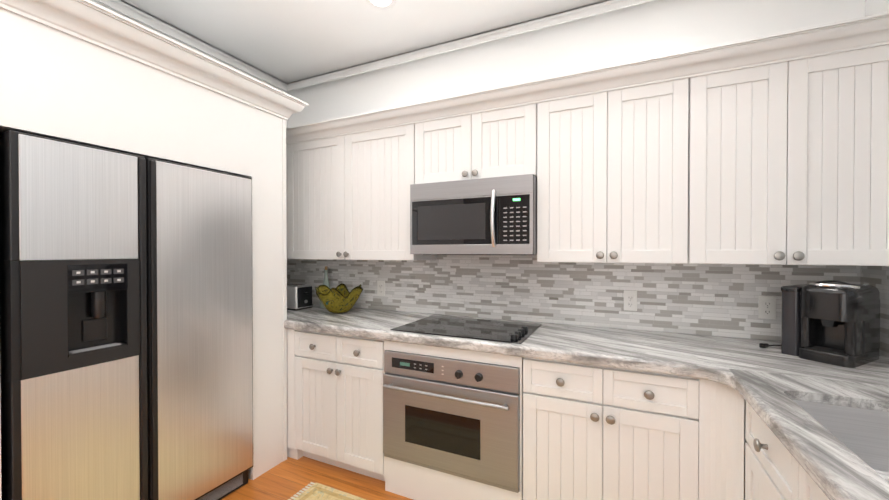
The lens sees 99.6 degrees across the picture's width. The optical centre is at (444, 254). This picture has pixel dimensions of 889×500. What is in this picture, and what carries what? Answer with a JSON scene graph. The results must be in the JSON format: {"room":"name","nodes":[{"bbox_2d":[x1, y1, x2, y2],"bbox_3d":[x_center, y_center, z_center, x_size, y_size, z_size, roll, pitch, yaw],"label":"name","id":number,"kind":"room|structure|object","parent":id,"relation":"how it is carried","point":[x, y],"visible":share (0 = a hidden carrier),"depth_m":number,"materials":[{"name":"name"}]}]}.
{"room":"kitchen","nodes":[
{"label":"kitchen","id":0,"kind":"room"},
{"bbox_2d":[91,0,287,127],"bbox_3d":[-2.467,-0.067,1.164,0.120,2.850,4.830,0,1,25],"label":"wall","id":1,"kind":"structure","parent":0,"point":[99,3],"depth_m":2.52,"materials":[{"name":"white paint"}]},
{"bbox_2d":[96,0,287,91],"bbox_3d":[-2.365,-1.429,1.105,0.105,0.125,4.830,0,1,25],"label":"crown molding","id":2,"kind":"structure","parent":1,"relation":"attached to","point":[131,11],"depth_m":2.50,"materials":[{"name":"white paint"}]},
{"bbox_2d":[221,456,412,499],"bbox_3d":[-0.740,1.395,0.367,3.935,0.060,5.070,0,1,25],"label":"floor","id":3,"kind":"structure","parent":0,"point":[288,478],"depth_m":2.23,"materials":[{"name":"brown wood"}]},
{"bbox_2d":[0,130,252,499],"bbox_3d":[-1.625,0.452,1.911,0.673,1.800,0.968,0,1,25],"label":"refrigerator","id":4,"kind":"object","parent":3,"relation":"on","point":[126,347],"visible":1,"depth_m":1.63,"materials":[{"name":"silver metal"}]},
{"bbox_2d":[0,0,308,499],"bbox_3d":[-1.832,0.178,1.458,0.778,2.355,2.698,0,1,25],"label":"enclosure","id":5,"kind":"object","parent":3,"relation":"on","point":[89,73],"visible":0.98,"depth_m":1.80,"materials":[{"name":"white paint"}]},
{"bbox_2d":[287,329,302,459],"bbox_3d":[-1.151,0.912,2.874,0.814,0.864,0.629,0,1,25],"label":"base cabinet","id":6,"kind":"object","parent":3,"relation":"on","point":[294,337],"depth_m":2.45,"materials":[{"name":"white paint"}]},
{"bbox_2d":[288,482,365,499],"bbox_3d":[-0.161,1.351,1.476,1.770,0.007,0.830,0,1,25],"label":"rug","id":7,"kind":"object","parent":3,"relation":"on","point":[316,491],"visible":1,"depth_m":2.10,"materials":[{"name":"fabric"}]},
{"bbox_2d":[303,331,438,490],"bbox_3d":[-0.554,0.914,2.594,0.769,0.864,0.629,0,1,25],"label":"base cabinet","id":8,"kind":"object","parent":3,"relation":"on","point":[343,375],"depth_m":2.27,"materials":[{"name":"white paint"}]},
{"bbox_2d":[383,350,519,492],"bbox_3d":[0.106,0.844,2.182,0.773,0.600,0.596,0,1,25],"label":"wall oven","id":9,"kind":"object","parent":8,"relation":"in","point":[458,418],"visible":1,"depth_m":1.94,"materials":[{"name":"grey metal"}]},
{"bbox_2d":[387,457,514,499],"bbox_3d":[0.146,1.248,2.269,0.777,0.203,0.629,0,1,25],"label":"base cabinet","id":10,"kind":"object","parent":3,"relation":"on","point":[415,482],"depth_m":2.02,"materials":[{"name":"white paint"}]},
{"bbox_2d":[515,356,714,499],"bbox_3d":[0.842,0.920,1.937,0.763,0.864,0.634,0,1,25],"label":"base cabinet","id":11,"kind":"object","parent":3,"relation":"on","point":[589,432],"depth_m":1.64,"materials":[{"name":"white paint"}]},
{"bbox_2d":[712,368,888,499],"bbox_3d":[0.841,0.474,0.197,0.691,0.055,2.520,0,1,25],"label":"countertop","id":12,"kind":"structure","parent":11,"relation":"on","point":[769,384],"depth_m":1.03,"materials":[{"name":"stone"}]},
{"bbox_2d":[793,400,888,482],"bbox_3d":[1.103,0.584,0.727,0.437,0.225,0.897,0,1,25],"label":"sink","id":13,"kind":"object","parent":12,"relation":"in","point":[862,434],"visible":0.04,"depth_m":1.15,"materials":[{"name":"metal"}]},
{"bbox_2d":[715,382,747,499],"bbox_3d":[1.515,0.922,1.693,0.738,0.864,0.504,0,1,25],"label":"base cabinet","id":14,"kind":"object","parent":3,"relation":"on","point":[730,406],"depth_m":1.43,"materials":[{"name":"white paint"}]},
{"bbox_2d":[284,304,888,383],"bbox_3d":[0.132,0.456,2.219,3.691,0.055,0.718,0,1,25],"label":"countertop","id":15,"kind":"structure","parent":14,"relation":"on","point":[670,353],"depth_m":1.79,"materials":[{"name":"stone"}]},
{"bbox_2d":[287,283,311,309],"bbox_3d":[-1.205,0.328,2.976,0.329,0.186,0.175,0,1,25],"label":"toaster","id":16,"kind":"object","parent":15,"relation":"on","point":[299,296],"visible":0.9,"depth_m":2.88,"materials":[{"name":"metal"}]},
{"bbox_2d":[320,266,330,307],"bbox_3d":[-0.947,0.257,3.006,0.102,0.329,0.102,0,1,25],"label":"glass bottle","id":17,"kind":"object","parent":15,"relation":"on","point":[326,282],"visible":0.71,"depth_m":2.99,"materials":[{"name":"white"}]},
{"bbox_2d":[315,283,362,312],"bbox_3d":[-0.773,0.323,2.753,0.368,0.198,0.357,0,1,25],"label":"glass bowl","id":18,"kind":"object","parent":15,"relation":"on","point":[340,298],"visible":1,"depth_m":2.67,"materials":[{"name":"glass"}]},
{"bbox_2d":[391,315,541,343],"bbox_3d":[0.142,0.413,2.209,0.750,0.029,0.520,0,1,25],"label":"cooktop","id":19,"kind":"object","parent":15,"relation":"in","point":[501,331],"visible":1,"depth_m":2.15,"materials":[{"name":"black glass"}]},
{"bbox_2d":[759,280,879,367],"bbox_3d":[1.624,0.269,1.617,0.394,0.329,0.367,0,1,25],"label":"coffee maker","id":20,"kind":"object","parent":15,"relation":"on","point":[833,322],"visible":1,"depth_m":1.52,"materials":[{"name":"black plastic"}]},
{"bbox_2d":[745,453,828,499],"bbox_3d":[1.160,1.052,0.797,0.618,0.620,0.932,0,1,25],"label":"base cabinet","id":21,"kind":"object","parent":3,"relation":"on","point":[774,470],"depth_m":1.08,"materials":[{"name":"white paint"}]},
{"bbox_2d":[122,0,605,83],"bbox_3d":[-0.740,-1.515,0.342,3.935,0.060,5.070,0,1,25],"label":"ceiling","id":22,"kind":"structure","parent":0,"point":[288,41],"depth_m":2.45,"materials":[{"name":"white paint"}]},
{"bbox_2d":[365,0,395,8],"bbox_3d":[-0.375,-1.497,2.198,0.183,0.007,0.183,0,1,19],"label":"recessed light","id":23,"kind":"object","parent":22,"relation":"in","point":[382,4],"visible":1,"depth_m":2.22,"materials":[{"name":"white paint"}]},
{"bbox_2d":[287,0,864,127],"bbox_3d":[0.311,-0.079,2.595,3.935,2.850,0.120,0,1,25],"label":"wall","id":24,"kind":"structure","parent":0,"point":[651,29],"depth_m":2.30,"materials":[{"name":"white paint"}]},
{"bbox_2d":[286,128,293,258],"bbox_3d":[-1.269,-0.453,3.083,0.414,0.968,0.328,0,1,25],"label":"upper cabinet","id":25,"kind":"object","parent":24,"relation":"attached to","point":[289,131],"depth_m":2.86,"materials":[{"name":"white paint"}]},
{"bbox_2d":[294,104,436,260],"bbox_3d":[-0.633,-0.450,2.785,1.121,0.968,0.328,0,1,25],"label":"upper cabinet","id":26,"kind":"object","parent":24,"relation":"attached to","point":[353,178],"depth_m":2.60,"materials":[{"name":"white paint"}]},
{"bbox_2d":[288,0,653,90],"bbox_3d":[0.261,-1.441,2.482,3.450,0.125,0.105,0,1,25],"label":"crown molding","id":27,"kind":"structure","parent":24,"relation":"attached to","point":[611,5],"depth_m":2.49,"materials":[{"name":"white paint"}]},
{"bbox_2d":[414,84,537,183],"bbox_3d":[0.227,-0.687,2.379,0.770,0.488,0.328,0,1,25],"label":"upper cabinet","id":28,"kind":"object","parent":24,"relation":"attached to","point":[483,134],"depth_m":2.20,"materials":[{"name":"white paint"}]},
{"bbox_2d":[410,174,536,254],"bbox_3d":[0.203,-0.219,2.335,0.762,0.438,0.434,0,1,25],"label":"microwave","id":29,"kind":"object","parent":28,"relation":"attached to","point":[491,216],"visible":0.98,"depth_m":2.16,"materials":[{"name":"grey metal"}]},
{"bbox_2d":[287,255,858,340],"bbox_3d":[0.284,0.212,2.538,3.692,0.427,0.010,0,1,25],"label":"tile backsplash","id":30,"kind":"structure","parent":24,"relation":"attached to","point":[713,299],"depth_m":2.28,"materials":[{"name":"grey tile"}]},
{"bbox_2d":[377,281,384,295],"bbox_3d":[-0.488,0.257,2.889,0.070,0.115,0.008,0,1,25],"label":"electrical outlet","id":31,"kind":"object","parent":30,"relation":"attached to","point":[380,288],"visible":1,"depth_m":2.89,"materials":[{"name":"white plastic"}]},
{"bbox_2d":[624,290,636,310],"bbox_3d":[1.069,0.263,2.159,0.070,0.115,0.008,0,1,25],"label":"electrical outlet","id":32,"kind":"object","parent":30,"relation":"attached to","point":[630,300],"visible":1,"depth_m":2.15,"materials":[{"name":"white plastic"}]},
{"bbox_2d":[758,296,775,318],"bbox_3d":[1.630,0.266,1.896,0.070,0.115,0.008,0,1,25],"label":"electrical outlet","id":33,"kind":"object","parent":30,"relation":"attached to","point":[766,307],"visible":1,"depth_m":1.89,"materials":[{"name":"white plastic"}]},
{"bbox_2d":[536,48,709,263],"bbox_3d":[0.931,-0.444,2.051,0.777,0.968,0.328,0,1,25],"label":"upper cabinet","id":34,"kind":"object","parent":24,"relation":"attached to","point":[623,176],"depth_m":1.88,"materials":[{"name":"white paint"}]},
{"bbox_2d":[710,16,888,265],"bbox_3d":[1.523,-0.441,1.773,0.802,0.968,0.328,0,1,25],"label":"upper cabinet","id":35,"kind":"object","parent":24,"relation":"attached to","point":[772,149],"depth_m":1.59,"materials":[{"name":"white paint"}]},
{"bbox_2d":[865,0,888,15],"bbox_3d":[0.987,-0.053,-0.456,0.120,2.850,4.830,0,1,25],"label":"wall","id":36,"kind":"structure","parent":0,"point":[873,7],"depth_m":1.67,"materials":[{"name":"white paint"}]},
{"bbox_2d":[859,266,888,358],"bbox_3d":[1.278,0.251,0.323,0.011,0.387,3.120,0,1,25],"label":"tile backsplash","id":37,"kind":"structure","parent":36,"relation":"attached to","point":[877,276],"depth_m":1.61,"materials":[{"name":"grey tile"}]}
]}

